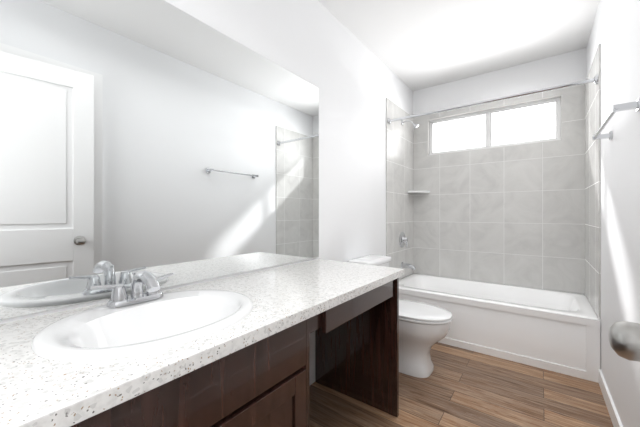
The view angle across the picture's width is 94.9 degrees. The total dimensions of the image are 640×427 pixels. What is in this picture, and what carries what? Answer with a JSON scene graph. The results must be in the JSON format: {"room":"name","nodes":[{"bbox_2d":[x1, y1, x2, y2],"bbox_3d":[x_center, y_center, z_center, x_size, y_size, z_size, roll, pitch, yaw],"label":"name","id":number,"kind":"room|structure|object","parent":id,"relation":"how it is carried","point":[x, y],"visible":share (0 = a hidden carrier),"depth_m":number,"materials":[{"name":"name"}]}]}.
{"room":"bathroom","nodes":[
{"label":"bathroom","id":0,"kind":"room"},
{"bbox_2d":[0,0,412,385],"bbox_3d":[-0.130,-0.160,1.916,0.100,2.565,4.200,0,0,37],"label":"wall","id":1,"kind":"structure","parent":0,"point":[354,79],"depth_m":2.15,"materials":[{"name":"white paint"}]},
{"bbox_2d":[0,0,318,319],"bbox_3d":[-0.645,-0.276,1.139,0.006,1.142,2.117,0,0,37],"label":"mirror","id":2,"kind":"object","parent":1,"relation":"attached to","point":[156,138],"visible":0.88,"depth_m":1.10,"materials":[{"name":"clear glass"}]},
{"bbox_2d":[386,98,413,279],"bbox_3d":[0.872,-0.212,3.159,0.010,1.829,0.750,0,0,37],"label":"tile","id":3,"kind":"structure","parent":1,"relation":"attached to","point":[399,176],"depth_m":3.11,"materials":[{"name":"grey tile"}]},
{"bbox_2d":[399,232,407,247],"bbox_3d":[0.913,0.283,3.147,0.071,0.170,0.170,0,0,37],"label":"shower valve","id":4,"kind":"object","parent":3,"relation":"attached to","point":[403,239],"visible":1,"depth_m":3.13,"materials":[{"name":"silver metal"}]},
{"bbox_2d":[401,262,415,269],"bbox_3d":[0.945,0.562,3.123,0.151,0.081,0.072,0,0,37],"label":"tub spout","id":5,"kind":"object","parent":3,"relation":"attached to","point":[409,266],"visible":1,"depth_m":3.11,"materials":[{"name":"silver metal"}]},
{"bbox_2d":[401,120,418,129],"bbox_3d":[0.956,-0.946,3.114,0.181,0.123,0.068,0,0,37],"label":"shower head","id":6,"kind":"object","parent":3,"relation":"attached to","point":[415,126],"visible":1,"depth_m":3.10},
{"bbox_2d":[318,0,599,90],"bbox_3d":[0.520,-1.492,1.429,1.724,0.100,4.200,0,0,37],"label":"ceiling","id":7,"kind":"structure","parent":0,"point":[414,45],"depth_m":2.34,"materials":[{"name":"white paint"}]},
{"bbox_2d":[309,342,612,426],"bbox_3d":[0.520,1.173,1.429,1.724,0.100,4.200,0,0,37],"label":"floor","id":8,"kind":"structure","parent":0,"point":[459,387],"depth_m":1.76,"materials":[{"name":"brown wood"}]},
{"bbox_2d":[80,279,398,426],"bbox_3d":[-0.423,0.734,0.960,0.571,0.778,2.110,0,0,37],"label":"bathroom vanity","id":9,"kind":"object","parent":8,"relation":"on","point":[266,384],"depth_m":0.93,"materials":[{"name":"brown wood"}]},
{"bbox_2d":[0,259,403,426],"bbox_3d":[-0.408,0.325,0.960,0.596,0.036,2.128,0,0,37],"label":"countertop","id":10,"kind":"structure","parent":9,"relation":"on","point":[28,398],"depth_m":0.66,"materials":[{"name":"white stone"}]},
{"bbox_2d":[90,271,172,306],"bbox_3d":[-0.569,0.238,0.948,0.164,0.107,0.248,0,0,37],"label":"faucet","id":11,"kind":"object","parent":10,"relation":"on","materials":[{"name":"silver metal"}]},
{"bbox_2d":[12,283,287,390],"bbox_3d":[-0.471,0.369,0.875,0.468,0.155,0.556,0,0,37],"label":"sink","id":12,"kind":"object","parent":10,"relation":"in","point":[76,345],"depth_m":0.84,"materials":[{"name":"white ceramic"}]},
{"bbox_2d":[347,255,452,377],"bbox_3d":[0.576,0.739,2.169,0.724,0.768,0.510,0,0,37],"label":"toilet","id":13,"kind":"object","parent":8,"relation":"on","point":[424,328],"visible":0.35,"depth_m":2.03,"materials":[{"name":"white ceramic"}]},
{"bbox_2d":[399,274,599,382],"bbox_3d":[1.476,0.913,2.703,1.518,0.420,0.769,0,0,37],"label":"tub","id":14,"kind":"object","parent":8,"relation":"on","point":[555,331],"visible":0.73,"depth_m":2.29,"materials":[{"name":"white ceramic"}]},
{"bbox_2d":[413,48,585,294],"bbox_3d":[1.744,-0.160,3.061,1.524,2.565,0.120,0,0,37],"label":"wall","id":15,"kind":"structure","parent":0,"point":[562,69],"depth_m":2.91,"materials":[{"name":"white paint"}]},
{"bbox_2d":[408,191,429,193],"bbox_3d":[1.120,-0.244,3.323,0.190,0.022,0.190,0,0,37],"label":"soap shelf","id":16,"kind":"object","parent":15,"relation":"attached to","point":[415,192],"visible":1,"depth_m":3.28,"materials":[{"name":"white ceramic"}]},
{"bbox_2d":[427,94,561,120],"bbox_3d":[1.728,-1.073,3.035,1.190,0.007,0.080,0,0,37],"label":"wall","id":17,"kind":"structure","parent":15,"relation":"attached to","point":[522,102],"depth_m":2.96,"materials":[{"name":"grey tile"}]},
{"bbox_2d":[429,97,560,154],"bbox_3d":[1.745,-0.867,3.057,1.176,0.406,0.054,0,0,37],"label":"window","id":18,"kind":"structure","parent":15,"relation":"in","point":[531,122],"depth_m":3.00,"materials":[{"name":"glass"}]},
{"bbox_2d":[428,140,561,155],"bbox_3d":[1.728,-0.660,3.035,1.190,0.007,0.080,0,0,37],"label":"sill","id":19,"kind":"structure","parent":15,"relation":"on","point":[498,147],"depth_m":2.94,"materials":[{"name":"grey tile"}]},
{"bbox_2d":[414,138,584,293],"bbox_3d":[1.705,0.022,3.009,1.524,1.359,0.010,0,0,37],"label":"wall tiles","id":20,"kind":"structure","parent":15,"relation":"attached to","point":[513,215],"depth_m":2.90,"materials":[{"name":"grey tile"}]},
{"bbox_2d":[414,84,584,121],"bbox_3d":[1.705,-1.102,3.009,1.524,0.050,0.010,0,0,37],"label":"wall tiles","id":21,"kind":"object","parent":15,"relation":"attached to","point":[520,99],"depth_m":2.90,"materials":[{"name":"grey tile"}]},
{"bbox_2d":[586,0,639,426],"bbox_3d":[1.169,-0.160,0.942,0.100,2.565,4.200,0,0,37],"label":"wall","id":22,"kind":"structure","parent":0,"point":[615,32],"depth_m":1.47,"materials":[{"name":"white paint"}]},
{"bbox_2d":[585,44,600,318],"bbox_3d":[2.083,-0.212,2.251,0.010,1.829,0.750,0,0,37],"label":"tile","id":23,"kind":"structure","parent":22,"relation":"attached to","point":[592,198],"depth_m":2.15,"materials":[{"name":"grey tile"}]},
{"bbox_2d":[387,74,597,123],"bbox_3d":[1.276,-0.907,2.437,1.503,0.064,0.064,0,0,37],"label":"rail","id":24,"kind":"object","parent":23,"relation":"attached to","point":[593,80],"visible":0.98,"depth_m":2.30,"materials":[{"name":"silver metal"}]},
{"bbox_2d":[598,369,622,426],"bbox_3d":[1.296,1.078,1.203,0.012,0.090,1.870,0,0,37],"label":"baseboard","id":25,"kind":"structure","parent":22,"relation":"attached to","point":[613,413],"depth_m":1.66,"materials":[{"name":"white paint"}]},
{"bbox_2d":[592,98,639,139],"bbox_3d":[1.428,-0.437,1.437,0.080,0.044,0.633,0,0,37],"label":"towel rail","id":26,"kind":"object","parent":22,"relation":"attached to","point":[624,107],"visible":0.98,"depth_m":1.22,"materials":[{"name":"silver metal"}]},
{"bbox_3d":[0.374,0.062,0.098,0.155,2.098,0.826,0,0,37],"label":"door","id":27,"kind":"structure","parent":22,"relation":"in","visible":0},
{"bbox_2d":[608,321,639,361],"bbox_3d":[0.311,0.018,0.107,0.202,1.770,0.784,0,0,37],"label":"door knob","id":28,"kind":"object","parent":27,"relation":"attached to","point":[624,338],"depth_m":0.42,"materials":[{"name":"grey metal"}]},
{"bbox_3d":[1.203,-0.867,3.467,0.170,0.420,0.120,0,0,37],"label":"wall","id":29,"kind":"structure","parent":0,"visible":0},
{"bbox_2d":[414,120,426,157],"bbox_3d":[1.164,-0.867,3.415,0.170,0.420,0.010,0,0,37],"label":"wall tiles","id":30,"kind":"structure","parent":29,"relation":"attached to","point":[420,140],"depth_m":3.41,"materials":[{"name":"grey tile"}]},
{"bbox_2d":[427,120,428,155],"bbox_3d":[1.255,-0.867,3.390,0.007,0.420,0.080,0,0,37],"label":"wall reveal left","id":31,"kind":"structure","parent":29,"relation":"attached to","point":[427,137],"depth_m":3.36,"materials":[{"name":"grey tile"}]},
{"bbox_3d":[2.288,-0.867,2.653,0.164,0.420,0.120,0,0,37],"label":"wall","id":32,"kind":"structure","parent":0,"visible":0},
{"bbox_2d":[561,95,561,139],"bbox_3d":[2.202,-0.867,2.680,0.007,0.420,0.080,0,0,37],"label":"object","id":33,"kind":"structure","parent":32,"relation":"attached to","point":[561,117],"depth_m":2.65,"materials":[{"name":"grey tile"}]},
{"bbox_2d":[562,90,584,140],"bbox_3d":[2.249,-0.867,2.601,0.164,0.420,0.010,0,0,37],"label":"wall tiles","id":34,"kind":"structure","parent":32,"relation":"attached to","point":[573,115],"depth_m":2.60,"materials":[{"name":"grey tile"}]}
]}

